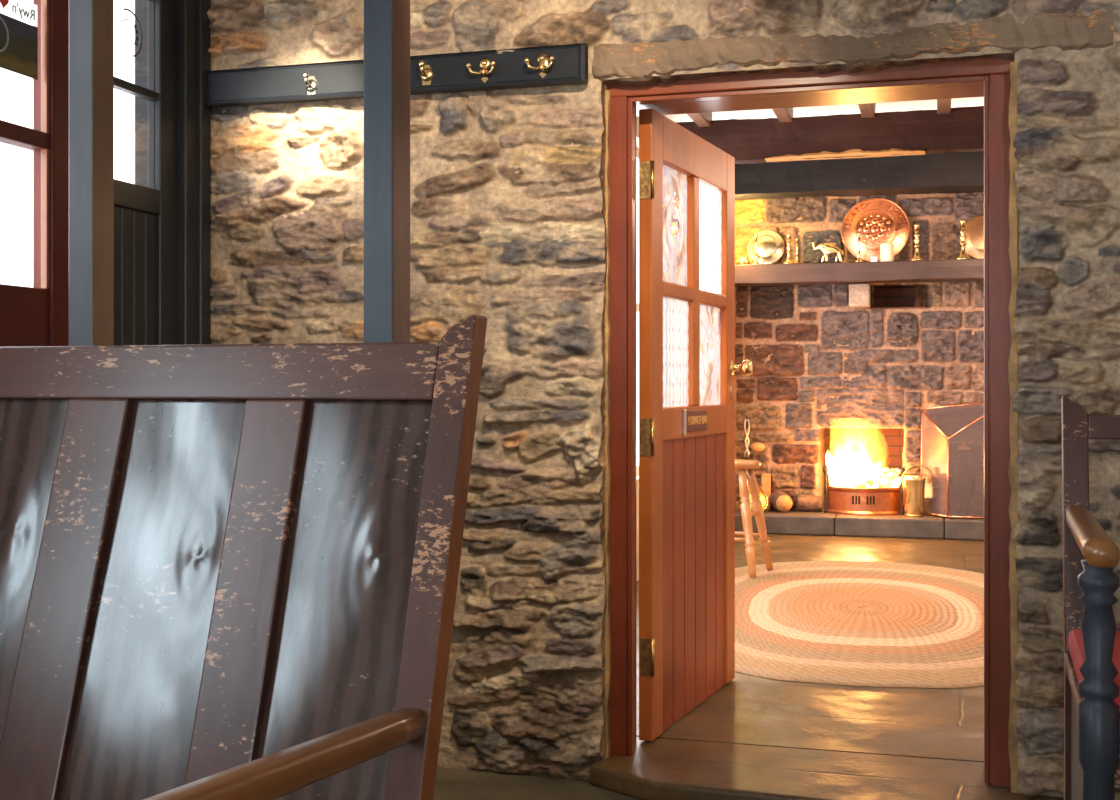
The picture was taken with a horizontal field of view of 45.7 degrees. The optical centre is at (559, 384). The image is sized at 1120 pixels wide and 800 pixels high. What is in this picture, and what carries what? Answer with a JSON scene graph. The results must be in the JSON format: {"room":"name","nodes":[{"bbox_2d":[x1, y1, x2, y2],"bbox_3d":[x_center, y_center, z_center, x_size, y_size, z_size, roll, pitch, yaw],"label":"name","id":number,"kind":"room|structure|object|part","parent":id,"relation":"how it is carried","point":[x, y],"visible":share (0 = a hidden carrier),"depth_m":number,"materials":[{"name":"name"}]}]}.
{"room":"pub interior","nodes":[
{"label":"pub interior","id":0,"kind":"room"},
{"bbox_2d":[433,767,640,799],"bbox_3d":[0.008,1.150,0.554,4.290,0.060,6.270,0,0,16],"label":"floor","id":1,"kind":"structure","parent":0,"point":[450,783],"depth_m":3.70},
{"bbox_2d":[69,0,113,345],"bbox_3d":[-0.905,-0.090,2.568,0.058,2.420,0.062,0,0,21],"label":"timber post","id":2,"kind":"object","parent":1,"relation":"on","point":[91,22],"visible":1,"depth_m":2.54,"materials":[{"name":"grey wood"}]},
{"bbox_2d":[0,315,487,799],"bbox_3d":[-0.836,0.507,1.833,1.220,1.227,0.910,0,0,19],"label":"high back settle","id":3,"kind":"object","parent":1,"relation":"on","point":[228,571],"visible":1,"depth_m":2.04,"materials":[{"name":"brown wood"}]},
{"bbox_3d":[-0.950,0.331,2.188,0.235,0.628,0.201,0,0,19],"label":"panel","id":4,"kind":"part","parent":3,"relation":"part of","materials":[{"name":"brown wood"}]},
{"bbox_3d":[-0.625,0.331,2.076,0.229,0.628,0.202,0,0,19],"label":"panel","id":5,"kind":"part","parent":3,"relation":"part of","materials":[{"name":"brown wood"}]},
{"bbox_3d":[-0.706,-0.022,2.210,1.108,0.089,0.060,0,0,19],"label":"rail","id":6,"kind":"part","parent":3,"relation":"part of","materials":[{"name":"brown wood"}]},
{"bbox_3d":[-0.319,0.449,1.544,0.054,0.094,0.700,0,0,19],"label":"armrest","id":7,"kind":"part","parent":3,"relation":"part of","materials":[{"name":"brown wood"}]},
{"bbox_3d":[-0.317,0.331,1.970,0.224,0.628,0.201,0,0,19],"label":"panel","id":8,"kind":"part","parent":3,"relation":"part of","materials":[{"name":"brown wood"}]},
{"bbox_2d":[364,0,409,342],"bbox_3d":[-0.334,-0.090,2.574,0.064,2.420,0.075,0,0,21],"label":"timber post","id":9,"kind":"object","parent":1,"relation":"on","point":[386,22],"visible":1,"depth_m":2.54,"materials":[{"name":"grey wood"}]},
{"bbox_2d":[590,737,1063,799],"bbox_3d":[0.919,1.090,3.565,1.697,0.060,0.500,0,0,16],"label":"step","id":10,"kind":"structure","parent":1,"relation":"on","point":[659,768],"depth_m":3.63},
{"bbox_2d":[1061,396,1119,799],"bbox_3d":[1.678,0.573,2.486,1.365,1.095,0.851,0,0,18],"label":"chair","id":11,"kind":"object","parent":1,"relation":"on","point":[1090,556],"visible":1,"depth_m":2.41,"materials":[{"name":"brown wood"}]},
{"bbox_3d":[1.052,0.843,2.669,0.022,0.434,0.540,0,0,18],"label":"panel","id":12,"kind":"part","parent":11,"relation":"part of","materials":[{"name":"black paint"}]},
{"bbox_3d":[1.669,0.608,2.458,1.350,0.035,0.600,0,0,18],"label":"seat","id":13,"kind":"part","parent":11,"relation":"part of","materials":[{"name":"red fabric"}]},
{"bbox_3d":[1.048,0.292,2.643,0.054,0.042,0.760,0,0,18],"label":"armrest","id":14,"kind":"part","parent":11,"relation":"part of","materials":[{"name":"brown wood"}]},
{"bbox_2d":[1068,629,1119,713],"bbox_3d":[1.637,0.559,2.450,1.286,0.059,0.565,0,0,18],"label":"seat cushion","id":15,"kind":"object","parent":11,"relation":"on","point":[1076,657],"depth_m":2.63,"materials":[{"name":"red fabric"}]},
{"bbox_3d":[0.960,0.717,2.372,0.070,0.806,0.070,0,0,18],"label":"arm post","id":16,"kind":"part","parent":11,"relation":"part of","materials":[{"name":"black wood"}]},
{"bbox_3d":[1.796,0.096,2.847,1.240,0.055,0.045,0,0,18],"label":"rail","id":17,"kind":"part","parent":11,"relation":"part of","materials":[{"name":"brown wood"}]},
{"bbox_2d":[636,116,638,581],"bbox_3d":[0.310,-0.240,7.141,0.180,2.600,6.160,0,0,16],"label":"wall","id":18,"kind":"structure","parent":0,"point":[637,117],"depth_m":7.20,"materials":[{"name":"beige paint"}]},
{"bbox_2d":[636,148,638,474],"bbox_3d":[0.202,-0.415,6.834,0.060,1.850,5.150,0,0,16],"label":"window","id":19,"kind":"structure","parent":18,"relation":"in","point":[637,150],"depth_m":7.58,"materials":[{"name":"glass"}]},
{"bbox_2d":[207,0,1119,799],"bbox_3d":[0.935,-0.070,3.604,4.190,2.460,0.296,0,0,16],"label":"wall","id":20,"kind":"structure","parent":0,"point":[508,206],"depth_m":3.79,"materials":[{"name":"stone"}]},
{"bbox_2d":[204,43,587,107],"bbox_3d":[-0.510,-0.903,3.882,1.206,0.106,0.070,0,0,16],"label":"coat rack","id":21,"kind":"object","parent":20,"relation":"attached to","point":[555,65],"visible":0.98,"depth_m":3.86,"materials":[{"name":"black wood"}]},
{"bbox_3d":[-0.505,-0.859,3.897,1.206,0.017,0.038,0,0,16],"label":"moulding","id":22,"kind":"part","parent":21,"relation":"part of","materials":[{"name":"black wood"}]},
{"bbox_3d":[-0.504,-0.951,3.901,1.206,0.011,0.030,0,0,16],"label":"moulding","id":23,"kind":"part","parent":21,"relation":"part of","materials":[{"name":"black wood"}]},
{"bbox_2d":[639,108,752,740],"bbox_3d":[0.432,0.118,4.356,0.192,1.872,0.933,0,0,23],"label":"door","id":24,"kind":"structure","parent":20,"relation":"in","point":[687,366],"depth_m":4.24,"materials":[{"name":"orange wood"}]},
{"bbox_3d":[0.362,-0.498,4.178,0.023,0.365,0.322,0,0,23],"label":"glass pane","id":25,"kind":"part","parent":24,"relation":"part of","materials":[{"name":"glass"}]},
{"bbox_3d":[0.355,-0.101,4.181,0.006,0.340,0.322,0,0,23],"label":"glass pane","id":26,"kind":"part","parent":24,"relation":"part of","materials":[{"name":"glass"}]},
{"bbox_3d":[0.433,0.611,4.360,0.023,0.887,0.712,0,0,23],"label":"board panel","id":27,"kind":"part","parent":24,"relation":"part of","materials":[{"name":"brown wood"}]},
{"bbox_3d":[0.431,-0.750,4.361,0.042,0.137,0.713,0,0,23],"label":"rail","id":28,"kind":"part","parent":24,"relation":"part of","materials":[{"name":"orange wood"}]},
{"bbox_3d":[0.431,0.119,4.361,0.042,0.100,0.713,0,0,23],"label":"lock rail","id":29,"kind":"part","parent":24,"relation":"part of","materials":[{"name":"orange wood"}]},
{"bbox_3d":[0.443,0.116,4.329,0.007,0.067,0.235,0,0,23],"label":"name plate","id":30,"kind":"part","parent":24,"relation":"part of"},
{"bbox_3d":[0.514,-0.101,4.539,0.023,0.340,0.322,0,0,23],"label":"glass pane","id":31,"kind":"part","parent":24,"relation":"part of","materials":[{"name":"glass"}]},
{"bbox_3d":[0.506,-0.498,4.542,0.005,0.365,0.322,0,0,23],"label":"glass pane","id":32,"kind":"part","parent":24,"relation":"part of","materials":[{"name":"glass"}]},
{"bbox_3d":[0.611,0.024,4.730,0.004,0.060,0.024,0,0,23],"label":"keyhole plate","id":33,"kind":"part","parent":24,"relation":"part of","materials":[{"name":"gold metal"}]},
{"bbox_3d":[0.645,-0.061,4.716,0.078,0.060,0.060,0,0,23],"label":"knob","id":34,"kind":"part","parent":24,"relation":"part of","materials":[{"name":"gold metal"}]},
{"bbox_2d":[605,57,1016,792],"bbox_3d":[0.702,0.113,3.777,1.112,2.015,0.351,0,0,16],"label":"door frame","id":35,"kind":"structure","parent":20,"relation":"attached to","point":[990,78],"depth_m":3.68,"materials":[{"name":"red wood"}]},
{"bbox_2d":[592,9,1113,86],"bbox_3d":[0.764,-0.907,3.618,1.365,0.124,0.123,0,0,16],"label":"lintel","id":36,"kind":"object","parent":20,"relation":"attached to","point":[1078,31],"visible":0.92,"depth_m":3.57,"materials":[{"name":"brown stone"}]},
{"bbox_2d":[636,533,983,761],"bbox_3d":[2.315,1.100,6.894,4.150,0.080,6.670,0,0,16],"label":"floor","id":37,"kind":"structure","parent":0,"point":[932,723],"depth_m":4.37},
{"bbox_2d":[735,561,983,687],"bbox_3d":[1.431,1.052,6.302,1.846,0.013,3.341,0,0,12],"label":"braided rug","id":38,"kind":"object","parent":37,"relation":"on","point":[853,623],"visible":0.77,"depth_m":5.84,"materials":[{"name":"fabric"}]},
{"bbox_2d":[735,459,772,577],"bbox_3d":[0.969,0.736,7.450,0.365,0.627,0.365,0,0,25],"label":"bar stool","id":39,"kind":"object","parent":38,"relation":"on","point":[741,465],"visible":0.52,"depth_m":7.33,"materials":[{"name":"brown wood"}]},
{"bbox_3d":[1.027,0.754,7.292,0.057,0.591,0.164,0,0,-20],"label":"leg","id":40,"kind":"part","parent":39,"relation":"part of","materials":[{"name":"brown wood"}]},
{"bbox_2d":[743,416,750,459],"bbox_3d":[1.387,0.397,9.898,0.051,0.337,0.069,0,0,-6],"label":"candlestick","id":41,"kind":"object","parent":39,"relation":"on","point":[747,457],"visible":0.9,"depth_m":9.88,"materials":[{"name":"metal"}]},
{"bbox_3d":[1.387,0.404,9.889,0.044,0.324,0.012,0,0,16],"label":"arm","id":42,"kind":"part","parent":41,"relation":"part of","materials":[{"name":"metal"}]},
{"bbox_3d":[1.392,0.404,9.879,0.042,0.324,0.012,0,0,16],"label":"arm","id":43,"kind":"part","parent":41,"relation":"part of","materials":[{"name":"metal"}]},
{"bbox_3d":[0.969,0.446,7.450,0.308,0.045,0.308,0,0,25],"label":"seat","id":44,"kind":"part","parent":39,"relation":"part of","materials":[{"name":"brown wood"}]},
{"bbox_3d":[1.127,0.754,7.508,0.164,0.591,0.057,0,0,-20],"label":"leg","id":45,"kind":"part","parent":39,"relation":"part of","materials":[{"name":"brown wood"}]},
{"bbox_2d":[735,510,983,539],"bbox_3d":[2.592,0.993,9.329,2.956,0.135,0.365,0,0,16],"label":"hearth","id":46,"kind":"object","parent":37,"relation":"on","point":[776,522],"visible":0.52,"depth_m":9.28,"materials":[{"name":"stone"}]},
{"bbox_2d":[748,485,767,510],"bbox_3d":[1.405,0.814,9.589,0.216,0.201,0.109,0,0,-21],"label":"dish","id":47,"kind":"object","parent":46,"relation":"on","point":[762,493],"visible":0.35,"depth_m":9.60,"materials":[{"name":"gold metal"}]},
{"bbox_2d":[761,474,770,509],"bbox_3d":[1.526,0.792,9.848,0.064,0.266,0.055,0,0,16],"label":"brick","id":48,"kind":"object","parent":46,"relation":"on","point":[765,478],"visible":0.75,"depth_m":9.82,"materials":[{"name":"orange brick"}]},
{"bbox_2d":[769,491,792,511],"bbox_3d":[1.614,0.850,9.724,0.135,0.141,0.211,0,0,-5],"label":"log","id":49,"kind":"object","parent":46,"relation":"on","point":[779,500],"visible":1,"depth_m":9.63,"materials":[{"name":"beige wood"}]},
{"bbox_2d":[798,495,821,511],"bbox_3d":[1.825,0.863,9.710,0.172,0.119,0.122,0,0,11],"label":"log","id":50,"kind":"object","parent":46,"relation":"on","point":[809,503],"visible":1,"depth_m":9.66,"materials":[{"name":"brown wood"}]},
{"bbox_2d":[823,466,904,515],"bbox_3d":[2.203,0.757,9.629,0.581,0.335,0.408,0,0,16],"label":"grate","id":51,"kind":"object","parent":46,"relation":"on","point":[841,500],"visible":0.99,"depth_m":9.47,"materials":[{"name":"orange metal"}]},
{"bbox_2d":[825,447,900,487],"bbox_3d":[2.200,0.537,9.665,0.541,0.594,0.367,0,0,16],"label":"fire","id":52,"kind":"object","parent":51,"relation":"in","point":[844,470],"visible":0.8,"depth_m":9.58,"materials":[{"name":"yellow"}]},
{"bbox_3d":[2.167,0.827,9.502,0.509,0.196,0.145,0,0,16],"label":"plate","id":53,"kind":"part","parent":51,"relation":"part of","materials":[{"name":"orange metal"}]},
{"bbox_2d":[901,465,933,516],"bbox_3d":[2.513,0.739,9.348,0.221,0.371,0.254,0,0,16],"label":"coal scuttle","id":54,"kind":"object","parent":46,"relation":"on","point":[913,484],"visible":1,"depth_m":9.33,"materials":[{"name":"gold metal"}]},
{"bbox_3d":[2.489,0.604,9.245,0.210,0.106,0.010,0,20,16],"label":"handle","id":55,"kind":"part","parent":54,"relation":"part of","materials":[{"name":"gold metal"}]},
{"bbox_2d":[921,402,983,518],"bbox_3d":[2.785,0.518,9.323,0.496,0.810,0.315,0,0,16],"label":"fire screen","id":56,"kind":"object","parent":46,"relation":"on","point":[977,403],"visible":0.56,"depth_m":9.27,"materials":[{"name":"gold metal"}]},
{"bbox_2d":[952,443,975,515],"bbox_3d":[2.837,0.665,9.340,0.156,0.520,0.156,0,0,16],"label":"urn","id":57,"kind":"object","parent":46,"relation":"on","point":[964,477],"visible":0.95,"depth_m":9.30,"materials":[{"name":"metal"}]},
{"bbox_3d":[2.837,0.430,9.340,0.080,0.050,0.080,0,0,16],"label":"lid","id":58,"kind":"part","parent":57,"relation":"part of","materials":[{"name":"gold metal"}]},
{"bbox_2d":[664,97,983,121],"bbox_3d":[2.280,-1.580,6.826,3.980,0.080,6.680,0,0,16],"label":"ceiling","id":59,"kind":"structure","parent":0,"point":[971,101],"depth_m":7.43,"materials":[{"name":"white paint"}]},
{"bbox_2d":[687,112,711,126],"bbox_3d":[0.352,-1.489,5.829,0.070,0.098,3.400,0,0,16],"label":"joist","id":60,"kind":"object","parent":59,"relation":"attached to","point":[701,119],"visible":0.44,"depth_m":7.26,"materials":[{"name":"brown wood"}]},
{"bbox_2d":[772,108,792,121],"bbox_3d":[0.785,-1.489,5.705,0.070,0.098,3.400,0,0,16],"label":"joist","id":61,"kind":"object","parent":59,"relation":"attached to","point":[783,114],"visible":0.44,"depth_m":7.13,"materials":[{"name":"brown wood"}]},
{"bbox_2d":[675,106,983,163],"bbox_3d":[2.337,-1.358,7.026,3.760,0.243,0.139,0,0,16],"label":"ceiling beam","id":62,"kind":"structure","parent":59,"relation":"attached to","point":[914,132],"depth_m":7.20,"materials":[{"name":"brown wood"}]},
{"bbox_2d":[735,151,983,199],"bbox_3d":[2.861,-1.426,8.854,3.760,0.248,0.314,0,0,16],"label":"ceiling beam","id":63,"kind":"structure","parent":59,"relation":"attached to","point":[953,172],"depth_m":8.96,"materials":[{"name":"black wood"}]},
{"bbox_2d":[858,103,875,117],"bbox_3d":[1.208,-1.489,5.583,0.070,0.098,3.400,0,0,16],"label":"joist","id":64,"kind":"object","parent":59,"relation":"attached to","point":[867,110],"visible":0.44,"depth_m":7.00,"materials":[{"name":"brown wood"}]},
{"bbox_2d":[937,99,950,113],"bbox_3d":[1.584,-1.489,5.476,0.070,0.098,3.400,0,0,16],"label":"joist","id":65,"kind":"object","parent":59,"relation":"attached to","point":[943,105],"visible":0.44,"depth_m":6.88,"materials":[{"name":"brown wood"}]},
{"bbox_2d":[735,192,983,532],"bbox_3d":[3.088,-0.240,9.643,3.780,2.640,0.518,0,0,16],"label":"wall","id":66,"kind":"structure","parent":0,"point":[820,362],"depth_m":9.71,"materials":[{"name":"stone"}]},
{"bbox_2d":[751,442,764,451],"bbox_3d":[1.469,0.460,9.873,0.101,0.071,0.063,0,0,16],"label":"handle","id":67,"kind":"object","parent":66,"relation":"attached to","point":[757,446],"visible":1,"depth_m":9.85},
{"bbox_2d":[735,258,983,286],"bbox_3d":[2.860,-0.804,9.375,3.470,0.143,0.326,0,0,16],"label":"mantel shelf","id":68,"kind":"object","parent":66,"relation":"attached to","point":[953,270],"visible":0.53,"depth_m":9.43,"materials":[{"name":"brown wood"}]},
{"bbox_2d":[736,257,749,264],"bbox_3d":[1.343,-0.903,9.758,0.110,0.060,0.110,0,0,16],"label":"brass bowl","id":69,"kind":"object","parent":68,"relation":"on","point":[740,260],"visible":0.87,"depth_m":9.71,"materials":[{"name":"gold metal"}]},
{"bbox_2d":[752,235,759,263],"bbox_3d":[1.427,-0.983,9.682,0.069,0.220,0.069,0,0,16],"label":"candlestick","id":70,"kind":"object","parent":68,"relation":"on","point":[755,236],"visible":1,"depth_m":9.67,"materials":[{"name":"gold metal"}]},
{"bbox_3d":[1.427,-0.996,9.682,0.025,0.102,0.024,0,0,16],"label":"stem","id":71,"kind":"part","parent":70,"relation":"part of","materials":[{"name":"gold metal"}]},
{"bbox_2d":[747,230,784,263],"bbox_3d":[1.518,-1.014,9.815,0.276,0.268,0.079,0,0,18],"label":"plate","id":72,"kind":"object","parent":68,"relation":"on","point":[770,244],"visible":0.93,"depth_m":9.80,"materials":[{"name":"gold metal"}]},
{"bbox_2d":[783,234,794,263],"bbox_3d":[1.659,-0.981,9.636,0.084,0.216,0.084,0,0,16],"label":"candlestick","id":73,"kind":"object","parent":68,"relation":"on","point":[788,260],"visible":0.98,"depth_m":9.62,"materials":[{"name":"gold metal"}]},
{"bbox_3d":[1.659,-1.002,9.636,0.036,0.102,0.036,0,0,16],"label":"stem","id":74,"kind":"part","parent":73,"relation":"part of","materials":[{"name":"gold metal"}]},
{"bbox_2d":[795,238,799,263],"bbox_3d":[1.723,-0.969,9.670,0.061,0.192,0.061,0,0,16],"label":"candlestick","id":75,"kind":"object","parent":68,"relation":"on","point":[796,239],"visible":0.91,"depth_m":9.66,"materials":[{"name":"gold metal"}]},
{"bbox_2d":[812,242,842,262],"bbox_3d":[1.926,-0.956,9.569,0.222,0.153,0.087,0,0,16],"label":"elephant figurine","id":76,"kind":"object","parent":68,"relation":"on","point":[827,249],"visible":0.99,"depth_m":9.54,"materials":[{"name":"gold metal"}]},
{"bbox_2d":[855,233,863,261],"bbox_3d":[2.131,-0.976,9.480,0.065,0.206,0.065,0,0,16],"label":"candlestick","id":77,"kind":"object","parent":68,"relation":"on","point":[858,234],"visible":1,"depth_m":9.47,"materials":[{"name":"gold metal"}]},
{"bbox_3d":[2.131,-0.988,9.480,0.023,0.096,0.023,0,0,16],"label":"stem","id":78,"kind":"part","parent":77,"relation":"part of","materials":[{"name":"gold metal"}]},
{"bbox_2d":[871,257,876,261],"bbox_3d":[2.226,-0.890,9.427,0.044,0.034,0.020,0,0,16],"label":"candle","id":79,"kind":"object","parent":68,"relation":"on","point":[873,259],"visible":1,"depth_m":9.42,"materials":[{"name":"white wax"}]},
{"bbox_2d":[841,198,909,261],"bbox_3d":[2.273,-1.118,9.592,0.480,0.474,0.094,0,0,18],"label":"charger","id":80,"kind":"object","parent":68,"relation":"on","point":[878,221],"visible":0.98,"depth_m":9.58,"materials":[{"name":"metal"}]},
{"bbox_2d":[858,214,891,243],"bbox_3d":[2.267,-1.122,9.569,0.238,0.233,0.018,0,-10,16],"label":"flower","id":81,"kind":"object","parent":80,"relation":"on","point":[873,228],"depth_m":9.57,"materials":[{"name":"orange metal"}]},
{"bbox_2d":[880,243,893,261],"bbox_3d":[2.318,-0.941,9.426,0.092,0.135,0.092,0,0,16],"label":"pillar candle","id":82,"kind":"object","parent":68,"relation":"on","point":[886,249],"visible":0.97,"depth_m":9.39,"materials":[{"name":"beige wax"}]},
{"bbox_2d":[910,224,923,260],"bbox_3d":[2.523,-1.003,9.399,0.101,0.259,0.101,0,0,16],"label":"candlestick","id":83,"kind":"object","parent":68,"relation":"on","point":[916,257],"visible":0.96,"depth_m":9.38,"materials":[{"name":"gold metal"}]},
{"bbox_3d":[2.523,-1.028,9.399,0.043,0.122,0.042,0,0,16],"label":"stem","id":84,"kind":"part","parent":83,"relation":"part of","materials":[{"name":"gold metal"}]},
{"bbox_2d":[914,224,919,230],"bbox_3d":[2.523,-1.111,9.399,0.048,0.043,0.047,0,0,16],"label":"socket","id":85,"kind":"object","parent":83,"relation":"attached to","point":[916,227],"depth_m":9.38,"materials":[{"name":"gold metal"}]},
{"bbox_2d":[956,220,970,258],"bbox_3d":[2.822,-1.011,9.313,0.108,0.276,0.108,0,0,16],"label":"candlestick","id":86,"kind":"object","parent":68,"relation":"on","point":[962,255],"visible":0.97,"depth_m":9.30,"materials":[{"name":"gold metal"}]},
{"bbox_3d":[2.822,-1.038,9.313,0.046,0.131,0.045,0,0,16],"label":"stem","id":87,"kind":"part","parent":86,"relation":"part of","materials":[{"name":"gold metal"}]},
{"bbox_2d":[959,220,966,226],"bbox_3d":[2.822,-1.126,9.313,0.051,0.046,0.050,0,0,16],"label":"socket","id":88,"kind":"object","parent":86,"relation":"attached to","point":[962,223],"depth_m":9.29,"materials":[{"name":"gold metal"}]},
{"bbox_2d":[959,216,983,258],"bbox_3d":[2.991,-1.041,9.387,0.330,0.320,0.089,0,0,18],"label":"brass plate","id":89,"kind":"object","parent":68,"relation":"on","point":[974,247],"visible":0.42,"depth_m":9.39,"materials":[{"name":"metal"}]},
{"bbox_2d":[849,283,870,307],"bbox_3d":[2.175,-0.648,9.649,0.148,0.168,0.150,0,0,16],"label":"corbel","id":90,"kind":"object","parent":66,"relation":"attached to","point":[860,293],"visible":1,"depth_m":9.58,"materials":[{"name":"stone"}]},
{"bbox_2d":[825,283,925,507],"bbox_3d":[2.335,0.126,9.936,0.768,1.869,0.470,0,0,16],"label":"wall","id":91,"kind":"structure","parent":0,"point":[885,446],"depth_m":10.07,"materials":[{"name":"brick"}]},
{"bbox_3d":[-2.037,-0.090,1.130,0.160,2.420,6.250,0,0,16],"label":"wall","id":92,"kind":"structure","parent":0,"visible":0},
{"bbox_2d":[0,0,68,346],"bbox_3d":[-1.478,-0.525,2.881,0.230,1.270,1.324,0,0,16],"label":"window","id":93,"kind":"structure","parent":92,"relation":"in","point":[37,315],"depth_m":3.39,"materials":[{"name":"red paint"}]},
{"bbox_2d":[0,13,37,79],"bbox_3d":[-1.383,-0.840,3.173,0.003,0.132,0.420,0,0,16],"label":"window sticker","id":94,"kind":"object","parent":93,"relation":"attached to","point":[18,39],"visible":1,"depth_m":3.30,"materials":[{"name":"plastic"}]},
{"bbox_2d":[0,0,37,26],"bbox_3d":[-1.383,-0.936,3.173,0.003,0.055,0.420,0,0,16],"label":"window sticker","id":95,"kind":"object","parent":93,"relation":"attached to","point":[23,10],"visible":1,"depth_m":3.31,"materials":[{"name":"paper"}]},
{"bbox_3d":[-1.518,-0.068,2.882,0.152,0.355,1.104,0,0,16],"label":"rail","id":96,"kind":"part","parent":93,"relation":"part of","materials":[{"name":"red paint"}]},
{"bbox_2d":[114,0,210,344],"bbox_3d":[-1.253,-0.090,3.801,0.195,2.420,0.647,0,0,16],"label":"door","id":97,"kind":"structure","parent":92,"relation":"in","point":[162,220],"depth_m":3.97,"materials":[{"name":"black paint"}]},
{"bbox_2d":[122,8,141,56],"bbox_3d":[-1.222,-1.003,3.797,0.001,0.132,0.102,0,0,16],"label":"window sticker","id":98,"kind":"object","parent":97,"relation":"attached to","point":[127,9],"visible":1,"depth_m":3.82,"materials":[{"name":"black plastic"}]},
{"bbox_3d":[-1.238,0.300,3.741,0.010,1.600,0.348,0,0,16],"label":"board panel","id":99,"kind":"part","parent":97,"relation":"part of","materials":[{"name":"black paint"}]},
{"bbox_3d":[-1.241,-0.536,3.742,0.041,0.072,0.350,0,0,16],"label":"lock rail","id":100,"kind":"part","parent":97,"relation":"part of","materials":[{"name":"black paint"}]},
{"label":"outside","id":101,"kind":"structure","parent":0,"visible":0},
{"bbox_2d":[0,0,134,286],"bbox_3d":[-4.282,-0.940,3.569,0.200,5.000,10.500,0,0,16],"label":"window panes","id":102,"kind":"structure","parent":101,"point":[16,90],"depth_m":7.56,"materials":[{"name":"glass"}]}
]}

